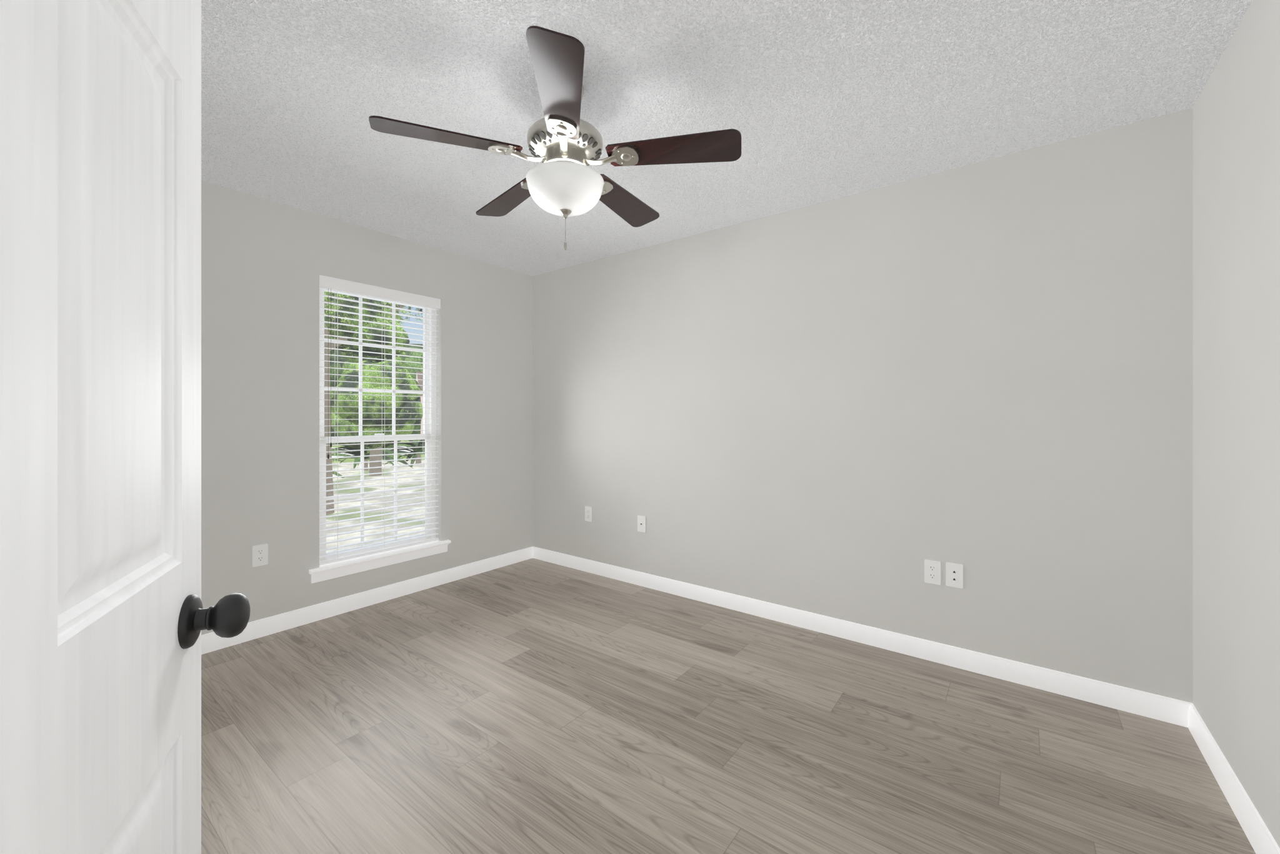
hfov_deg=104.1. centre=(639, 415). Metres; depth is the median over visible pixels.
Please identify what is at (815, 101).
ceiling
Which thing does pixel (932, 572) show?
electrical outlet
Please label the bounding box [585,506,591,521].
electrical outlet
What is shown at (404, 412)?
foliage
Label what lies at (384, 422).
string
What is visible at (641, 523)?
outlet
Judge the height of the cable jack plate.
0.116 m
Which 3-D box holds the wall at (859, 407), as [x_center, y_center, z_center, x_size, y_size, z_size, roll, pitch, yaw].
[0.667,0.006,3.205,4.182,2.440,0.140,0,0,37]
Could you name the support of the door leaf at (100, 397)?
in the wall
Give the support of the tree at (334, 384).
on the ground
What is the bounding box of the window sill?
[308,539,451,583]
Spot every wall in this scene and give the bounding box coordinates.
[201,180,533,634]
[533,107,1192,702]
[1192,0,1279,848]
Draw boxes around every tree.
[324,292,423,349]
[330,343,423,435]
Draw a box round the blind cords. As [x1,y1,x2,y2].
[327,288,331,458]
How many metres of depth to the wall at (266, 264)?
2.95 m
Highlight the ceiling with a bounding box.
[201,0,1252,275]
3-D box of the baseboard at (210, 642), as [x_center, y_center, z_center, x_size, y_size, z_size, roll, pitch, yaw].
[-1.863,1.178,3.089,0.015,0.095,3.030,0,0,37]
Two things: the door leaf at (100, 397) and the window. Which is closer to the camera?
the door leaf at (100, 397)
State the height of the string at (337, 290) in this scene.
1.702 m
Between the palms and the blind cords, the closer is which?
the blind cords
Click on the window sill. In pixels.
(332, 570)
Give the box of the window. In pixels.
[319,274,440,565]
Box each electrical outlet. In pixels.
[252,543,268,566]
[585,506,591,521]
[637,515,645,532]
[924,559,940,584]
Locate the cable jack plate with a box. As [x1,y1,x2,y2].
[945,561,963,588]
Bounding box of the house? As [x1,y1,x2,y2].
[415,371,423,433]
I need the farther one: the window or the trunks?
the trunks
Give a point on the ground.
(380, 487)
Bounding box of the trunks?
[324,303,421,514]
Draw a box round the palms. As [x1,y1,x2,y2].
[331,439,424,478]
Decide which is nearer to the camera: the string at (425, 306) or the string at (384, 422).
the string at (384, 422)
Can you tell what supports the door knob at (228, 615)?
attached to the door leaf at (100, 397)
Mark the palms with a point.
(406, 444)
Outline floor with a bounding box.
[201,558,1255,853]
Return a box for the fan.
[368,25,741,249]
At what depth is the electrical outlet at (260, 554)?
2.77 m
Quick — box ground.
[326,431,424,552]
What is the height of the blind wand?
0.952 m
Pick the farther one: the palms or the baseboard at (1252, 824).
the palms
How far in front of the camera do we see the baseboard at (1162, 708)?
2.54 m
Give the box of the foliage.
[324,291,423,449]
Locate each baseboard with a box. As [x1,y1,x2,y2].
[201,546,533,654]
[533,546,1181,725]
[1181,700,1279,853]
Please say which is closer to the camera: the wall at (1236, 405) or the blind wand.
the wall at (1236, 405)
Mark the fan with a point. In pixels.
(564, 141)
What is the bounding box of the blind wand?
[435,307,436,437]
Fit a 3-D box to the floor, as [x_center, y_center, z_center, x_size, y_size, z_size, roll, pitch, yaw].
[-0.669,1.276,1.450,4.182,0.100,4.550,0,0,37]
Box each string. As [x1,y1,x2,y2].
[337,290,338,558]
[384,298,384,549]
[425,306,426,540]
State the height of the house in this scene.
4.500 m
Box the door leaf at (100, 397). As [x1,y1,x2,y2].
[0,0,201,853]

